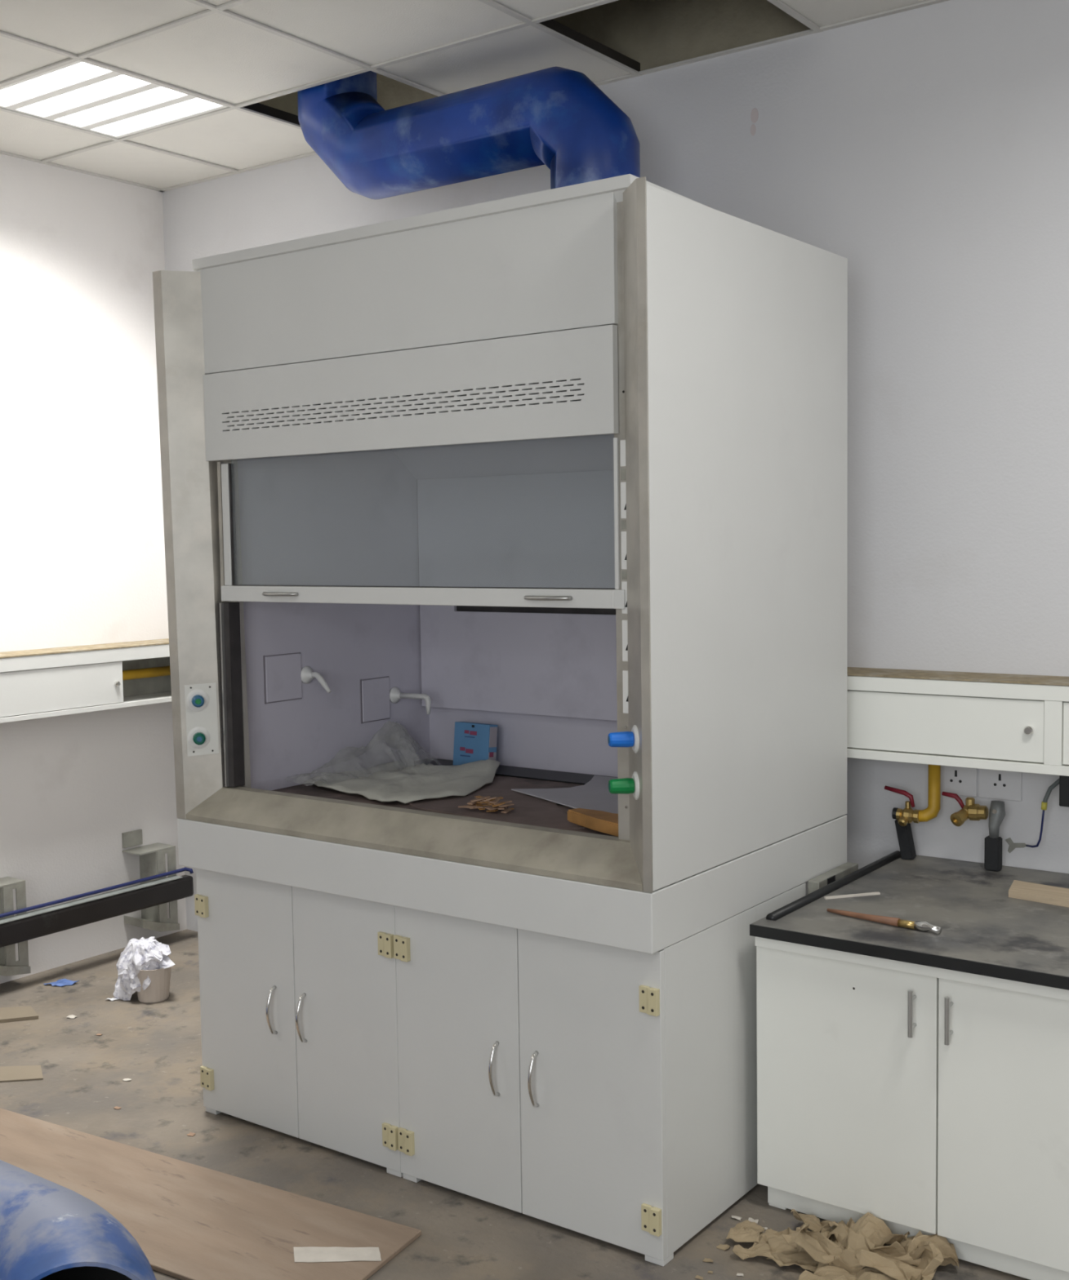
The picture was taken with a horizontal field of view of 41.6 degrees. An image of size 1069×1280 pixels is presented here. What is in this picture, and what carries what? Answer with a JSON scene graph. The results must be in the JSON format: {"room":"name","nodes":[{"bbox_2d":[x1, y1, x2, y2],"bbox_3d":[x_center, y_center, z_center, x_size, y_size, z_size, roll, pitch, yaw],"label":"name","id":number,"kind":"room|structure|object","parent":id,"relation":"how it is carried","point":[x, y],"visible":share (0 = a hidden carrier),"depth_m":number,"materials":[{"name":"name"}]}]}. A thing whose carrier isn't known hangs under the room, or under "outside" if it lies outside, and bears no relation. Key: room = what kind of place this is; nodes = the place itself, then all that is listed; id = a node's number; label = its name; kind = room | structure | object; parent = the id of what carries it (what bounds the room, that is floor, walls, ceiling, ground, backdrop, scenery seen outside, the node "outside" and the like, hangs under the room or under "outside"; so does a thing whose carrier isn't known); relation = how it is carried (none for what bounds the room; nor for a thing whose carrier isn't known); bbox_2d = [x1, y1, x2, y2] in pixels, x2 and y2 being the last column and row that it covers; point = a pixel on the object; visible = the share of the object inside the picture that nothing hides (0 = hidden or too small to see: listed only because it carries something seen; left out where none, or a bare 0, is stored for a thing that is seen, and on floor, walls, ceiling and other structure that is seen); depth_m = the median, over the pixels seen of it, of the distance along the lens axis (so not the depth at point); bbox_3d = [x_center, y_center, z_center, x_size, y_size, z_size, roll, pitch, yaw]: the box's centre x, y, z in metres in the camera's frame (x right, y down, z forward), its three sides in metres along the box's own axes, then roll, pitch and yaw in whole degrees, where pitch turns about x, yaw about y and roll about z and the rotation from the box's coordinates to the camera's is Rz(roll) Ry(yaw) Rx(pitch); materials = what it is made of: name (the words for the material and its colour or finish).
{"room":"science laboratory","nodes":[
{"label":"science laboratory","id":0,"kind":"room"},
{"bbox_2d":[0,153,186,983],"bbox_3d":[-3.310,-0.103,3.370,0.100,3.033,6.065,2,5,36],"label":"wall","id":1,"kind":"structure","parent":0,"point":[82,562],"depth_m":5.40,"materials":[{"name":"paint"}]},
{"bbox_2d":[0,876,31,976],"bbox_3d":[-1.950,1.018,5.098,0.121,0.415,0.180,2,5,36],"label":"wall bracket","id":2,"kind":"object","parent":1,"relation":"attached to","point":[8,965],"visible":0.8,"depth_m":5.10,"materials":[{"name":"metal"}]},
{"bbox_2d":[0,638,171,723],"bbox_3d":[-2.234,0.205,4.594,0.210,0.233,2.863,2,5,36],"label":"wall cabinet","id":3,"kind":"object","parent":1,"relation":"attached to","point":[95,682],"visible":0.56,"depth_m":5.19,"materials":[{"name":"white paint"}]},
{"bbox_2d":[122,666,170,679],"bbox_3d":[-2.222,0.207,4.633,0.038,0.037,2.740,2,5,36],"label":"gas pipe","id":4,"kind":"object","parent":3,"relation":"attached to","point":[165,670],"visible":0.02,"depth_m":5.55,"materials":[{"name":"yellow metal"}]},
{"bbox_2d":[121,829,179,931],"bbox_3d":[-1.543,0.973,5.652,0.121,0.415,0.180,2,5,36],"label":"wall bracket","id":5,"kind":"object","parent":1,"relation":"attached to","point":[152,856],"visible":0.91,"depth_m":5.64,"materials":[{"name":"metal"}]},
{"bbox_2d":[0,867,193,947],"bbox_3d":[-2.393,1.091,4.362,0.053,0.117,3.385,2,5,36],"label":"beam","id":6,"kind":"structure","parent":0,"point":[15,929],"depth_m":5.32,"materials":[{"name":"black metal"}]},
{"bbox_2d":[0,0,949,191],"bbox_3d":[-0.556,-1.530,1.293,6.711,0.039,5.965,2,5,36],"label":"ceiling","id":7,"kind":"structure","parent":0,"point":[236,55],"depth_m":4.11,"materials":[{"name":"tile"}]},
{"bbox_2d":[0,60,226,137],"bbox_3d":[-1.397,-1.781,4.523,0.576,0.100,0.576,2,5,36],"label":"ceiling light","id":8,"kind":"object","parent":7,"relation":"attached to","point":[79,94],"visible":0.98,"depth_m":4.52,"materials":[{"name":"white plastic"}]},
{"bbox_2d":[0,62,109,105],"bbox_3d":[-1.524,-1.724,4.353,0.540,0.006,0.106,2,5,36],"label":"diffuser","id":9,"kind":"object","parent":8,"relation":"attached to","point":[74,74],"depth_m":4.34,"materials":[{"name":"white plastic"}]},
{"bbox_2d":[20,74,147,115],"bbox_3d":[-1.439,-1.733,4.468,0.540,0.006,0.106,2,5,36],"label":"diffuser","id":10,"kind":"object","parent":8,"relation":"attached to","point":[112,86],"depth_m":4.47,"materials":[{"name":"white plastic"}]},
{"bbox_2d":[57,86,184,125],"bbox_3d":[-1.354,-1.743,4.584,0.540,0.006,0.106,2,5,36],"label":"diffuser","id":11,"kind":"object","parent":8,"relation":"attached to","point":[148,98],"depth_m":4.58,"materials":[{"name":"white plastic"}]},
{"bbox_2d":[93,97,220,134],"bbox_3d":[-1.269,-1.752,4.700,0.540,0.006,0.106,2,5,36],"label":"diffuser","id":12,"kind":"object","parent":8,"relation":"attached to","point":[186,108],"depth_m":4.70,"materials":[{"name":"white plastic"}]},
{"bbox_2d":[0,928,1029,1279],"bbox_3d":[-0.509,1.556,1.511,6.911,0.100,6.165,2,5,36],"label":"floor","id":13,"kind":"structure","parent":0,"point":[157,1046],"depth_m":3.77,"materials":[{"name":"concrete"}]},
{"bbox_2d":[0,1006,38,1022],"bbox_3d":[-1.855,1.285,4.825,0.300,0.011,0.160,-2,4,-16],"label":"cardboard piece","id":14,"kind":"object","parent":13,"relation":"on","point":[18,1013],"visible":1,"depth_m":4.81,"materials":[{"name":"beige cardboard"}]},
{"bbox_2d":[0,1065,43,1082],"bbox_3d":[-1.724,1.326,4.269,0.480,0.004,0.142,-1,4,-3],"label":"cardboard sheet","id":15,"kind":"object","parent":13,"relation":"on","point":[26,1073],"visible":1,"depth_m":4.29,"materials":[{"name":"beige cardboard"}]},
{"bbox_2d":[43,978,79,986],"bbox_3d":[-1.738,1.258,5.169,0.122,0.013,0.062,0,4,16],"label":"scrap","id":16,"kind":"object","parent":13,"relation":"on","point":[62,982],"visible":1,"depth_m":5.17,"materials":[{"name":"plastic"}]},
{"bbox_2d":[66,1014,77,1018],"bbox_3d":[-1.578,1.286,4.800,0.036,0.006,0.026,1,5,27],"label":"crumb","id":17,"kind":"object","parent":13,"relation":"on","point":[72,1016],"visible":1,"depth_m":4.80,"materials":[{"name":"paper"}]},
{"bbox_2d":[0,1160,155,1279],"bbox_3d":[-1.274,1.259,2.981,1.396,0.304,0.394,2,5,36],"label":"pipe elbow","id":18,"kind":"object","parent":13,"relation":"on","point":[49,1230],"visible":1,"depth_m":2.70,"materials":[{"name":"blue plastic"}]},
{"bbox_2d":[105,997,119,1000],"bbox_3d":[-1.493,1.271,4.975,0.043,0.008,0.025,1,4,20],"label":"chip","id":19,"kind":"object","parent":13,"relation":"on","point":[113,998],"visible":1,"depth_m":4.97,"materials":[{"name":"paper"}]},
{"bbox_2d":[137,966,171,1003],"bbox_3d":[-1.352,1.211,4.984,0.136,0.123,0.136,2,5,36],"label":"paper cup","id":20,"kind":"object","parent":13,"relation":"on","point":[157,991],"visible":0.78,"depth_m":4.93,"materials":[{"name":"beige paper"}]},
{"bbox_2d":[112,936,175,1000],"bbox_3d":[-1.380,1.167,4.990,0.244,0.208,0.167,2,5,36],"label":"crumpled paper","id":21,"kind":"object","parent":20,"relation":"on","point":[143,953],"visible":1,"depth_m":4.95,"materials":[{"name":"white paper"}]},
{"bbox_2d":[186,1132,195,1136],"bbox_3d":[-0.934,1.346,3.828,0.019,0.004,0.015,1,4,20],"label":"crumb","id":22,"kind":"object","parent":13,"relation":"on","point":[191,1134],"visible":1,"depth_m":3.83,"materials":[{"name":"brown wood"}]},
{"bbox_2d":[0,1107,421,1279],"bbox_3d":[-1.119,1.364,3.520,1.790,0.015,0.422,2,5,31],"label":"plywood sheet","id":23,"kind":"object","parent":13,"relation":"on","point":[190,1221],"depth_m":3.34,"materials":[{"name":"brown wood"}]},
{"bbox_2d":[194,868,402,1177],"bbox_3d":[-0.441,0.971,4.020,0.744,0.710,0.758,2,5,36],"label":"base cabinet","id":24,"kind":"object","parent":13,"relation":"on","point":[298,986],"visible":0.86,"depth_m":3.72,"materials":[{"name":"white paint"}]},
{"bbox_2d":[152,173,847,954],"bbox_3d":[-0.097,-0.213,3.824,1.571,1.669,1.027,2,5,36],"label":"fume hood","id":25,"kind":"object","parent":24,"relation":"on","point":[563,470],"visible":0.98,"depth_m":3.54,"materials":[{"name":"white paint"}]},
{"bbox_2d":[300,666,330,693],"bbox_3d":[-0.636,0.117,4.138,0.099,0.075,0.052,2,5,36],"label":"outlet","id":26,"kind":"object","parent":25,"relation":"attached to","point":[309,677],"depth_m":4.15,"materials":[{"name":"white plastic"}]},
{"bbox_2d":[304,759,500,803],"bbox_3d":[-0.354,0.399,4.136,0.548,0.044,0.598,2,5,36],"label":"sheet","id":27,"kind":"object","parent":25,"relation":"on","point":[402,780],"visible":1,"depth_m":4.08,"materials":[{"name":"white fabric"}]},
{"bbox_2d":[389,687,431,714],"bbox_3d":[-0.386,0.191,4.440,0.151,0.078,0.052,2,5,36],"label":"outlet","id":28,"kind":"object","parent":25,"relation":"attached to","point":[397,695],"depth_m":4.46,"materials":[{"name":"white plastic"}]},
{"bbox_2d":[271,758,617,836],"bbox_3d":[-0.050,0.459,3.900,1.500,0.043,0.867,2,5,36],"label":"countertop","id":29,"kind":"structure","parent":25,"relation":"on","point":[309,789],"depth_m":4.01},
{"bbox_2d":[297,66,639,199],"bbox_3d":[-0.228,-1.611,4.238,1.255,1.092,0.277,2,5,36],"label":"duct","id":30,"kind":"object","parent":25,"relation":"on","point":[556,117],"visible":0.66,"depth_m":4.10,"materials":[{"name":"blue paint"}]},
{"bbox_2d":[453,721,497,764],"bbox_3d":[-0.185,0.330,4.412,0.146,0.141,0.055,2,5,39],"label":"carton","id":31,"kind":"object","parent":25,"relation":"on","point":[473,741],"visible":0.86,"depth_m":4.39,"materials":[{"name":"blue cardboard"}]},
{"bbox_2d":[407,777,584,829],"bbox_3d":[-0.150,0.443,3.818,0.424,0.004,0.787,-2,4,-9],"label":"board","id":32,"kind":"object","parent":25,"relation":"on","point":[529,810],"visible":0.54,"depth_m":3.75,"materials":[{"name":"brown wood"}]},
{"bbox_2d":[461,804,475,808],"bbox_3d":[-0.172,0.438,3.691,0.038,0.003,0.015,1,5,29],"label":"chip","id":33,"kind":"object","parent":32,"relation":"on","point":[464,806],"visible":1,"depth_m":3.69,"materials":[{"name":"brown wood"}]},
{"bbox_2d":[475,803,484,809],"bbox_3d":[-0.142,0.437,3.687,0.015,0.010,0.038,-2,4,-17],"label":"chip","id":34,"kind":"object","parent":32,"relation":"on","point":[478,804],"visible":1,"depth_m":3.69,"materials":[{"name":"brown wood"}]},
{"bbox_2d":[466,804,484,808],"bbox_3d":[-0.154,0.437,3.683,0.050,0.003,0.012,1,4,25],"label":"chip","id":35,"kind":"object","parent":34,"relation":"on","point":[476,806],"visible":1,"depth_m":3.68,"materials":[{"name":"brown wood"}]},
{"bbox_2d":[470,797,484,802],"bbox_3d":[-0.149,0.418,3.685,0.034,0.009,0.017,-2,4,-10],"label":"chip","id":36,"kind":"object","parent":35,"relation":"on","point":[479,798],"visible":1,"depth_m":3.68,"materials":[{"name":"brown wood"}]},
{"bbox_2d":[484,805,495,810],"bbox_3d":[-0.116,0.436,3.649,0.017,0.005,0.030,-3,5,-33],"label":"chip","id":37,"kind":"object","parent":32,"relation":"on","point":[488,807],"visible":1,"depth_m":3.65,"materials":[{"name":"brown wood"}]},
{"bbox_2d":[498,803,513,807],"bbox_3d":[-0.073,0.430,3.660,0.039,0.005,0.012,-3,5,-29],"label":"chip","id":38,"kind":"object","parent":32,"relation":"on","point":[509,804],"visible":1,"depth_m":3.66,"materials":[{"name":"brown wood"}]},
{"bbox_2d":[501,808,511,813],"bbox_3d":[-0.073,0.445,3.664,0.017,0.007,0.024,2,5,36],"label":"chip","id":39,"kind":"object","parent":32,"relation":"on","point":[505,811],"visible":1,"depth_m":3.66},
{"bbox_3d":[-0.110,0.445,3.665,0.028,0.006,0.020,2,5,36],"label":"chip","id":40,"kind":"object","parent":32,"relation":"on","visible":0},
{"bbox_2d":[491,801,505,807],"bbox_3d":[-0.094,0.429,3.671,0.032,0.010,0.014,-2,4,-11],"label":"chip","id":41,"kind":"object","parent":40,"relation":"on","point":[503,802],"visible":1,"depth_m":3.67,"materials":[{"name":"brown wood"}]},
{"bbox_2d":[493,800,511,804],"bbox_3d":[-0.082,0.426,3.682,0.050,0.006,0.009,-3,5,-29],"label":"chip","id":42,"kind":"object","parent":41,"relation":"on","point":[506,802],"visible":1,"depth_m":3.68,"materials":[{"name":"brown wood"}]},
{"bbox_3d":[-0.164,0.435,3.710,0.027,0.004,0.048,2,5,36],"label":"chip","id":43,"kind":"object","parent":32,"relation":"on","visible":0},
{"bbox_2d":[466,800,477,804],"bbox_3d":[-0.163,0.427,3.702,0.016,0.007,0.024,2,5,33],"label":"chip","id":44,"kind":"object","parent":43,"relation":"on","point":[468,802],"visible":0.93,"depth_m":3.69,"materials":[{"name":"brown wood"}]},
{"bbox_3d":[-0.105,0.440,3.678,0.031,0.005,0.034,2,5,36],"label":"chip","id":45,"kind":"object","parent":32,"relation":"on","visible":0},
{"bbox_2d":[491,797,500,803],"bbox_3d":[-0.102,0.422,3.689,0.016,0.011,0.023,2,5,31],"label":"chip","id":46,"kind":"object","parent":45,"relation":"on","point":[495,801],"visible":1,"depth_m":3.69,"materials":[{"name":"brown wood"}]},
{"bbox_2d":[511,775,617,813],"bbox_3d":[0.244,0.430,3.792,0.714,0.004,0.550,2,5,36],"label":"card","id":47,"kind":"object","parent":25,"relation":"on","point":[595,794],"visible":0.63,"depth_m":3.86,"materials":[{"name":"grey paper"}]},
{"bbox_2d":[567,808,617,836],"bbox_3d":[0.198,0.441,3.401,0.106,0.030,0.287,-3,5,-33],"label":"wood offcut","id":48,"kind":"object","parent":25,"relation":"on","point":[602,821],"visible":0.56,"depth_m":3.40,"materials":[{"name":"orange wood"}]},
{"bbox_2d":[807,862,857,894],"bbox_3d":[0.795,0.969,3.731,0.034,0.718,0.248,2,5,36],"label":"junction box","id":49,"kind":"object","parent":25,"relation":"attached to","point":[822,880],"visible":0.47,"depth_m":3.67,"materials":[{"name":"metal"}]},
{"bbox_2d":[393,882,805,1266],"bbox_3d":[0.171,0.994,3.573,0.770,0.710,0.758,2,5,36],"label":"base cabinet","id":50,"kind":"object","parent":13,"relation":"on","point":[608,1094],"visible":0.88,"depth_m":3.26,"materials":[{"name":"white paint"}]},
{"bbox_2d":[694,1275,702,1279],"bbox_3d":[0.357,1.381,3.047,0.017,0.004,0.011,0,4,16],"label":"crumb","id":51,"kind":"object","parent":13,"relation":"on","point":[696,1276],"visible":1,"depth_m":3.04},
{"bbox_2d":[702,1257,712,1262],"bbox_3d":[0.386,1.376,3.118,0.024,0.005,0.014,1,4,25],"label":"crumb","id":52,"kind":"object","parent":13,"relation":"on","point":[705,1260],"visible":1,"depth_m":3.12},
{"bbox_2d":[715,1244,729,1250],"bbox_3d":[0.428,1.370,3.176,0.030,0.007,0.022,2,5,36],"label":"crumb","id":53,"kind":"object","parent":13,"relation":"on","point":[721,1246],"visible":1,"depth_m":3.17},
{"bbox_2d":[731,1215,741,1220],"bbox_3d":[0.476,1.360,3.312,0.027,0.005,0.016,2,5,36],"label":"crumb","id":54,"kind":"object","parent":13,"relation":"on","point":[738,1218],"visible":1,"depth_m":3.31,"materials":[{"name":"paper"}]},
{"bbox_2d":[725,1220,764,1242],"bbox_3d":[0.483,1.348,3.207,0.076,0.019,0.085,1,4,22],"label":"paper","id":55,"kind":"object","parent":13,"relation":"on","point":[746,1231],"visible":1,"depth_m":3.19,"materials":[{"name":"brown paper"}]},
{"bbox_2d":[747,1217,758,1223],"bbox_3d":[0.512,1.360,3.294,0.023,0.007,0.021,0,4,16],"label":"crumb","id":56,"kind":"object","parent":13,"relation":"on","point":[750,1220],"visible":0.87,"depth_m":3.29,"materials":[{"name":"paper"}]},
{"bbox_2d":[732,1226,832,1272],"bbox_3d":[0.562,1.353,3.152,0.201,0.036,0.169,1,4,25],"label":"paper","id":57,"kind":"object","parent":13,"relation":"on","point":[771,1244],"visible":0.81,"depth_m":3.13,"materials":[{"name":"brown paper"}]},
{"bbox_2d":[790,1208,840,1231],"bbox_3d":[0.651,1.328,3.234,0.112,0.058,0.076,0,4,19],"label":"paper","id":58,"kind":"object","parent":13,"relation":"on","point":[815,1224],"visible":0.98,"depth_m":3.23,"materials":[{"name":"brown paper"}]},
{"bbox_2d":[820,1212,909,1247],"bbox_3d":[0.731,1.329,3.154,0.178,0.073,0.145,2,5,36],"label":"paper","id":59,"kind":"object","parent":13,"relation":"on","point":[868,1226],"visible":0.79,"depth_m":3.14,"materials":[{"name":"brown paper"}]},
{"bbox_2d":[781,1220,950,1279],"bbox_3d":[0.731,1.333,3.086,0.335,0.082,0.250,2,5,36],"label":"paper","id":60,"kind":"object","parent":13,"relation":"on","point":[852,1251],"visible":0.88,"depth_m":3.05,"materials":[{"name":"brown paper"}]},
{"bbox_2d":[864,1235,958,1268],"bbox_3d":[0.825,1.329,3.102,0.203,0.066,0.112,0,4,6],"label":"paper","id":61,"kind":"object","parent":60,"relation":"on","point":[948,1254],"visible":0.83,"depth_m":3.07,"materials":[{"name":"beige paper"}]},
{"bbox_2d":[797,1254,936,1279],"bbox_3d":[0.716,1.354,2.985,0.286,0.043,0.167,1,5,26],"label":"paper","id":62,"kind":"object","parent":13,"relation":"on","point":[823,1271],"visible":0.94,"depth_m":3.01,"materials":[{"name":"beige paper"}]},
{"bbox_2d":[755,936,1068,1279],"bbox_3d":[1.113,1.012,3.385,0.890,0.670,0.834,2,5,36],"label":"base cabinet","id":63,"kind":"object","parent":13,"relation":"on","point":[931,1100],"visible":0.83,"depth_m":3.10,"materials":[{"name":"white laminate"}]},
{"bbox_2d":[749,850,1068,990],"bbox_3d":[1.135,0.654,3.380,0.911,0.044,0.896,2,5,36],"label":"countertop","id":64,"kind":"structure","parent":63,"relation":"on","point":[986,931],"depth_m":3.30,"materials":[{"name":"grey stone"}]},
{"bbox_2d":[826,908,941,934],"bbox_3d":[0.808,0.648,3.273,0.295,0.024,0.025,3,5,42],"label":"brush","id":65,"kind":"object","parent":64,"relation":"on","point":[917,925],"visible":1,"depth_m":3.24,"materials":[{"name":"brown wood"}]},
{"bbox_2d":[894,819,915,859],"bbox_3d":[1.035,0.554,3.923,0.054,0.116,0.030,2,5,36],"label":"insulated pipe","id":66,"kind":"object","parent":64,"relation":"on","point":[904,837],"visible":0.79,"depth_m":3.91,"materials":[{"name":"black plastic"}]},
{"bbox_2d":[983,835,1001,871],"bbox_3d":[1.231,0.573,3.774,0.040,0.089,0.030,2,5,36],"label":"insulated pipe","id":67,"kind":"object","parent":64,"relation":"on","point":[993,846],"visible":1,"depth_m":3.76,"materials":[{"name":"black plastic"}]},
{"bbox_2d":[941,791,1004,838],"bbox_3d":[1.180,0.473,3.783,0.166,0.114,0.069,1,4,20],"label":"water valve","id":68,"kind":"object","parent":67,"relation":"attached to","point":[971,811],"visible":1,"depth_m":3.77,"materials":[{"name":"gold metal"}]},
{"bbox_2d":[1008,880,1068,907],"bbox_3d":[1.346,0.634,3.411,0.434,0.016,0.116,3,6,44],"label":"timber offcut","id":69,"kind":"object","parent":64,"relation":"on","point":[1050,895],"visible":1,"depth_m":3.47,"materials":[{"name":"beige wood"}]},
{"bbox_2d":[162,0,1068,931],"bbox_3d":[1.255,-0.473,3.821,6.911,3.568,0.100,2,5,36],"label":"wall","id":70,"kind":"structure","parent":0,"point":[924,148],"depth_m":3.89,"materials":[{"name":"paint"}]},
{"bbox_2d":[750,124,755,135],"bbox_3d":[0.641,-1.497,4.125,0.018,0.033,0.001,2,5,36],"label":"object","id":71,"kind":"structure","parent":70,"relation":"attached to","point":[753,128],"depth_m":4.12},
{"bbox_2d":[750,107,758,123],"bbox_3d":[0.644,-1.536,4.119,0.026,0.043,0.001,2,5,36],"label":"wall mark","id":72,"kind":"object","parent":70,"relation":"attached to","point":[754,113],"depth_m":4.12,"materials":[{"name":"grey paint"}]},
{"bbox_2d":[846,666,1068,776],"bbox_3d":[0.454,0.186,4.279,4.505,0.233,0.195,2,5,36],"label":"wall cabinet","id":73,"kind":"object","parent":70,"relation":"attached to","point":[999,722],"visible":0.5,"depth_m":3.70,"materials":[{"name":"white laminate"}]},
{"bbox_2d":[884,764,940,826],"bbox_3d":[1.042,0.419,3.888,0.152,0.192,0.055,1,4,20],"label":"gas valve","id":74,"kind":"object","parent":73,"relation":"attached to","point":[907,815],"visible":0.95,"depth_m":3.87,"materials":[{"name":"gold metal"}]},
{"bbox_2d":[1025,775,1068,847],"bbox_3d":[1.358,0.447,3.674,0.188,0.228,0.087,3,6,44],"label":"power cable","id":75,"kind":"object","parent":73,"relation":"hanging from","point":[1063,780],"visible":0.94,"depth_m":3.62,"materials":[{"name":"black plastic"}]},
{"bbox_2d":[940,765,977,796],"bbox_3d":[1.166,0.378,3.889,0.116,0.103,0.007,2,5,36],"label":"wall socket","id":76,"kind":"object","parent":70,"relation":"attached to","point":[962,781],"visible":0.53,"depth_m":3.88,"materials":[{"name":"plastic"}]},
{"bbox_2d":[977,768,1021,801],"bbox_3d":[1.264,0.382,3.818,0.116,0.103,0.007,2,5,36],"label":"wall socket","id":77,"kind":"object","parent":70,"relation":"attached to","point":[993,784],"visible":0.73,"depth_m":3.81,"materials":[{"name":"plastic"}]},
{"bbox_2d":[1004,837,1025,853],"bbox_3d":[1.304,0.558,3.807,0.059,0.044,0.002,2,5,36],"label":"plaster scrape","id":78,"kind":"object","parent":70,"relation":"attached to","point":[1011,846],"visible":1,"depth_m":3.81,"materials":[{"name":"metal"}]},
{"bbox_3d":[-0.142,0.418,3.706,0.047,0.009,0.036,2,5,36],"label":"chip","id":79,"kind":"object","parent":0,"visible":0},
{"bbox_3d":[-0.135,0.416,3.704,0.046,0.005,0.020,2,5,36],"label":"chip","id":80,"kind":"object","parent":79,"relation":"on","visible":0},
{"bbox_3d":[-0.128,0.419,3.685,0.031,0.003,0.029,2,5,36],"label":"chip","id":81,"kind":"object","parent":80,"relation":"on","visible":0},
{"bbox_2d":[485,796,496,800],"bbox_3d":[-0.113,0.414,3.676,0.026,0.010,0.014,0,4,9],"label":"chip","id":82,"kind":"object","parent":81,"relation":"on","point":[493,797],"visible":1,"depth_m":3.67,"materials":[{"name":"brown wood"}]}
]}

